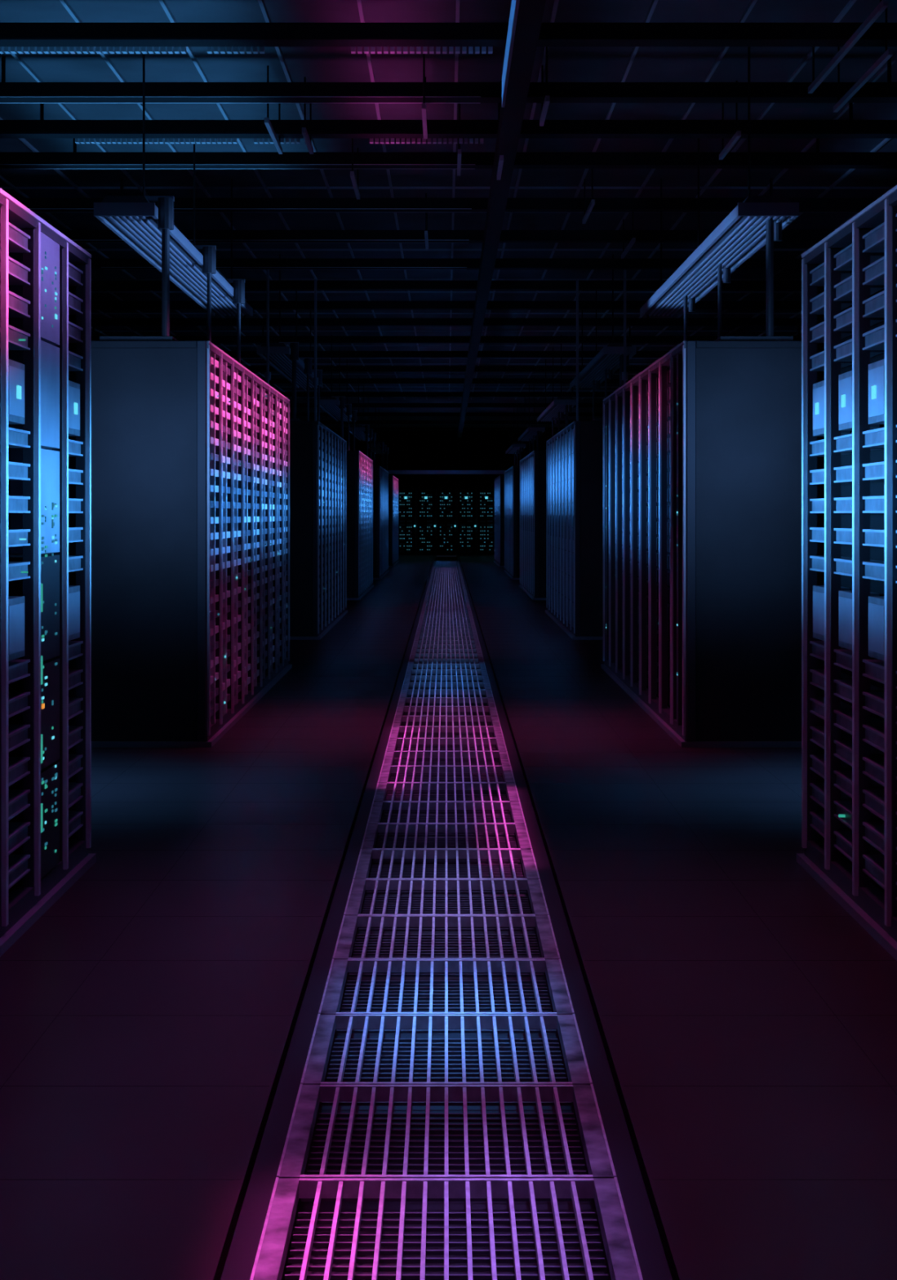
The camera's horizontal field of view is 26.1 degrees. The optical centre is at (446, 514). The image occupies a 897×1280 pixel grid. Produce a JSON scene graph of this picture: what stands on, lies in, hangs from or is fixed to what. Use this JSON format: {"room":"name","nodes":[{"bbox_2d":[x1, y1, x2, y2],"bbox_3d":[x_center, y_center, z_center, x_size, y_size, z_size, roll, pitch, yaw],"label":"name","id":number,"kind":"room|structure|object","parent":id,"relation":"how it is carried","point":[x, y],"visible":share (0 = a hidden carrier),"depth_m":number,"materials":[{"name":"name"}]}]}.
{"room":"server room","nodes":[
{"label":"server room","id":0,"kind":"room"},
{"bbox_2d":[332,430,560,553],"bbox_3d":[0.000,-0.715,62.050,14.000,3.950,0.100,0,0,0],"label":"wall","id":1,"kind":"structure","parent":0,"point":[408,450],"depth_m":62.00,"materials":[{"name":"paint"}]},
{"bbox_2d":[0,553,896,1279],"bbox_3d":[0.000,1.337,29.500,14.000,0.166,65.000,0,0,0],"label":"floor","id":2,"kind":"structure","parent":0,"point":[737,1025],"depth_m":5.05,"materials":[{"name":"tile"}]},
{"bbox_2d":[0,187,96,956],"bbox_3d":[-1.890,0.160,4.300,1.240,2.200,5.440,0,0,0],"label":"racks","id":3,"kind":"object","parent":2,"relation":"on","point":[46,276],"visible":1,"depth_m":6.19,"materials":[{"name":"black metal"}]},
{"bbox_2d":[91,340,292,747],"bbox_3d":[-1.890,0.160,13.180,1.240,2.200,5.440,0,0,0],"label":"racks","id":4,"kind":"object","parent":2,"relation":"on","point":[190,446],"visible":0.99,"depth_m":10.48,"materials":[{"name":"black metal"}]},
{"bbox_2d":[93,53,253,363],"bbox_3d":[-1.702,-1.818,13.140,0.415,1.744,5.320,0,0,0],"label":"cable tray","id":5,"kind":"object","parent":4,"relation":"on","point":[148,228],"visible":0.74,"depth_m":11.51,"materials":[{"name":"grey metal"}]},
{"bbox_2d":[289,421,347,639],"bbox_3d":[-1.890,0.160,22.180,1.240,2.200,5.440,0,0,0],"label":"racks","id":6,"kind":"object","parent":2,"relation":"on","point":[317,455],"visible":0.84,"depth_m":19.48,"materials":[{"name":"black metal"}]},
{"bbox_2d":[256,253,323,421],"bbox_3d":[-1.702,-1.818,22.140,0.415,1.744,5.320,0,0,0],"label":"cable tray","id":7,"kind":"object","parent":6,"relation":"on","point":[285,359],"visible":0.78,"depth_m":20.60,"materials":[{"name":"grey metal"}]},
{"bbox_2d":[265,269,627,421],"bbox_3d":[0.000,-1.693,19.700,3.620,1.494,0.860,0,0,0],"label":"rods","id":8,"kind":"object","parent":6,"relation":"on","point":[268,374],"visible":0.83,"depth_m":20.07,"materials":[{"name":"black metal"}]},
{"bbox_2d":[346,450,373,599],"bbox_3d":[-1.890,0.160,31.180,1.240,2.200,5.440,0,0,0],"label":"racks","id":9,"kind":"object","parent":2,"relation":"on","point":[359,466],"visible":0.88,"depth_m":28.48,"materials":[{"name":"black metal"}]},
{"bbox_2d":[316,334,356,450],"bbox_3d":[-1.702,-1.818,31.140,0.415,1.744,5.320,0,0,0],"label":"cable tray","id":10,"kind":"object","parent":9,"relation":"on","point":[333,406],"visible":0.7,"depth_m":30.05,"materials":[{"name":"grey metal"}]},
{"bbox_2d":[316,396,355,422],"bbox_3d":[-1.745,-1.674,31.140,0.330,0.112,5.320,0,0,0],"label":"tray","id":11,"kind":"object","parent":10,"relation":"on","point":[332,406],"depth_m":29.82,"materials":[{"name":"grey metal"}]},
{"bbox_2d":[373,466,389,579],"bbox_3d":[-1.890,0.160,40.180,1.240,2.200,5.440,0,0,0],"label":"racks","id":12,"kind":"object","parent":2,"relation":"on","point":[380,476],"visible":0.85,"depth_m":38.06,"materials":[{"name":"black metal"}]},
{"bbox_3d":[-1.702,-1.818,40.140,0.415,1.744,5.320,0,0,0],"label":"cable tray","id":13,"kind":"object","parent":12,"relation":"on","visible":0},
{"bbox_2d":[349,425,372,440],"bbox_3d":[-1.745,-1.674,40.140,0.330,0.112,5.320,0,0,0],"label":"tray","id":14,"kind":"object","parent":13,"relation":"on","point":[362,432],"depth_m":38.12,"materials":[{"name":"grey metal"}]},
{"bbox_2d":[388,475,399,566],"bbox_3d":[-1.890,0.160,49.180,1.240,2.200,5.440,0,0,0],"label":"racks","id":15,"kind":"object","parent":2,"relation":"on","point":[393,560],"visible":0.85,"depth_m":46.52,"materials":[{"name":"black metal"}]},
{"bbox_3d":[-1.702,-1.818,49.140,0.415,1.744,5.320,0,0,0],"label":"cable tray","id":16,"kind":"object","parent":15,"relation":"on","visible":0},
{"bbox_2d":[368,442,384,453],"bbox_3d":[-1.745,-1.674,49.140,0.330,0.112,5.320,0,0,0],"label":"tray","id":17,"kind":"object","parent":16,"relation":"on","point":[379,448],"depth_m":46.63,"materials":[{"name":"grey metal"}]},
{"bbox_2d":[398,488,494,555],"bbox_3d":[-0.005,0.225,60.025,5.570,2.070,1.150,0,0,0],"label":"racks","id":18,"kind":"object","parent":2,"relation":"on","point":[465,517],"visible":0.56,"depth_m":59.57,"materials":[{"name":"black metal"}]},
{"bbox_2d":[387,470,506,474],"bbox_3d":[0.000,0.030,52.650,3.700,2.460,0.100,0,0,0],"label":"frame","id":19,"kind":"object","parent":2,"relation":"on","point":[390,472],"visible":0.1,"depth_m":52.59,"materials":[{"name":"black metal"}]},
{"bbox_2d":[493,475,504,566],"bbox_3d":[1.890,0.160,49.180,1.240,2.200,5.440,0,0,0],"label":"racks","id":20,"kind":"object","parent":2,"relation":"on","point":[499,560],"visible":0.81,"depth_m":46.51,"materials":[{"name":"black"}]},
{"bbox_2d":[505,407,525,466],"bbox_3d":[1.705,-1.818,49.140,0.410,1.744,5.320,0,0,0],"label":"cable tray","id":21,"kind":"object","parent":20,"relation":"on","point":[517,448],"visible":0.6,"depth_m":47.00,"materials":[{"name":"grey metal"}]},
{"bbox_2d":[505,442,525,453],"bbox_3d":[1.745,-1.674,49.140,0.330,0.112,5.320,0,0,0],"label":"tray","id":22,"kind":"object","parent":21,"relation":"on","point":[517,447],"depth_m":46.74,"materials":[{"name":"grey metal"}]},
{"bbox_2d":[503,466,519,579],"bbox_3d":[1.890,0.160,40.180,1.240,2.200,5.440,0,0,0],"label":"racks","id":23,"kind":"object","parent":2,"relation":"on","point":[512,476],"visible":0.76,"depth_m":38.07,"materials":[{"name":"black"}]},
{"bbox_2d":[518,377,545,453],"bbox_3d":[1.705,-1.818,40.140,0.410,1.744,5.320,0,0,0],"label":"cable tray","id":24,"kind":"object","parent":23,"relation":"on","point":[532,433],"visible":0.67,"depth_m":38.51,"materials":[{"name":"grey metal"}]},
{"bbox_2d":[518,425,545,440],"bbox_3d":[1.745,-1.674,40.140,0.330,0.112,5.320,0,0,0],"label":"tray","id":25,"kind":"object","parent":24,"relation":"on","point":[532,432],"depth_m":38.48,"materials":[{"name":"grey metal"}]},
{"bbox_2d":[519,450,546,599],"bbox_3d":[1.890,0.160,31.180,1.240,2.200,5.440,0,0,0],"label":"racks","id":26,"kind":"object","parent":2,"relation":"on","point":[532,466],"visible":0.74,"depth_m":28.50,"materials":[{"name":"black metal"}]},
{"bbox_2d":[537,334,576,450],"bbox_3d":[1.705,-1.818,31.140,0.410,1.744,5.320,0,0,0],"label":"cable tray","id":27,"kind":"object","parent":26,"relation":"on","point":[560,406],"visible":0.64,"depth_m":30.05,"materials":[{"name":"grey metal"}]},
{"bbox_2d":[537,396,576,422],"bbox_3d":[1.745,-1.674,31.140,0.330,0.112,5.320,0,0,0],"label":"tray","id":28,"kind":"object","parent":27,"relation":"on","point":[557,409],"depth_m":29.84,"materials":[{"name":"grey metal"}]},
{"bbox_2d":[545,421,603,639],"bbox_3d":[1.890,0.160,22.180,1.240,2.200,5.440,0,0,0],"label":"racks","id":29,"kind":"object","parent":2,"relation":"on","point":[574,455],"visible":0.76,"depth_m":19.48,"materials":[{"name":"black metal"}]},
{"bbox_2d":[569,253,635,421],"bbox_3d":[1.705,-1.818,22.140,0.410,1.744,5.320,0,0,0],"label":"cable tray","id":30,"kind":"object","parent":29,"relation":"on","point":[602,366],"visible":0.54,"depth_m":21.01,"materials":[{"name":"grey metal"}]},
{"bbox_2d":[600,340,801,747],"bbox_3d":[1.890,0.160,13.180,1.240,2.200,5.440,0,0,0],"label":"racks","id":31,"kind":"object","parent":2,"relation":"on","point":[702,446],"visible":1,"depth_m":10.48,"materials":[{"name":"black metal"}]},
{"bbox_2d":[640,46,799,340],"bbox_3d":[1.705,-1.818,13.140,0.410,1.744,5.320,0,0,0],"label":"cable tray","id":32,"kind":"object","parent":31,"relation":"on","point":[759,220],"visible":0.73,"depth_m":11.67,"materials":[{"name":"grey metal"}]},
{"bbox_2d":[796,184,896,960],"bbox_3d":[1.890,0.160,4.300,1.240,2.200,5.440,0,0,0],"label":"racks","id":33,"kind":"object","parent":2,"relation":"on","point":[849,277],"visible":1,"depth_m":6.25,"materials":[{"name":"black metal"}]},
{"bbox_2d":[0,22,896,430],"bbox_3d":[0.000,-2.547,30.225,14.000,0.285,51.550,0,0,0],"label":"ceiling","id":34,"kind":"structure","parent":0,"point":[15,37],"depth_m":13.48,"materials":[{"name":"black metal"}]},
{"bbox_2d":[0,0,896,399],"bbox_3d":[0.000,-2.680,21.000,14.000,0.020,48.000,0,0,0],"label":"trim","id":35,"kind":"structure","parent":34,"relation":"attached to","point":[64,2],"depth_m":19.60,"materials":[{"name":"grey metal"}]},
{"bbox_2d":[457,0,546,437],"bbox_3d":[0.365,-2.320,29.000,0.130,0.220,54.000,0,0,0],"label":"beam","id":36,"kind":"structure","parent":34,"relation":"attached to","point":[526,16],"depth_m":11.45,"materials":[{"name":"grey metal"}]},
{"bbox_2d":[264,0,893,258],"bbox_3d":[0.590,-2.434,13.225,3.344,0.512,8.750,0,0,0],"label":"hangers","id":37,"kind":"object","parent":34,"relation":"hanging from","point":[883,4],"depth_m":11.20,"materials":[{"name":"grey metal"}]},
{"bbox_2d":[0,0,896,426],"bbox_3d":[0.000,-2.740,29.500,14.000,0.100,65.000,0,0,0],"label":"beams","id":38,"kind":"structure","parent":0,"point":[317,64],"depth_m":15.09,"materials":[{"name":"black metal"}]}
]}

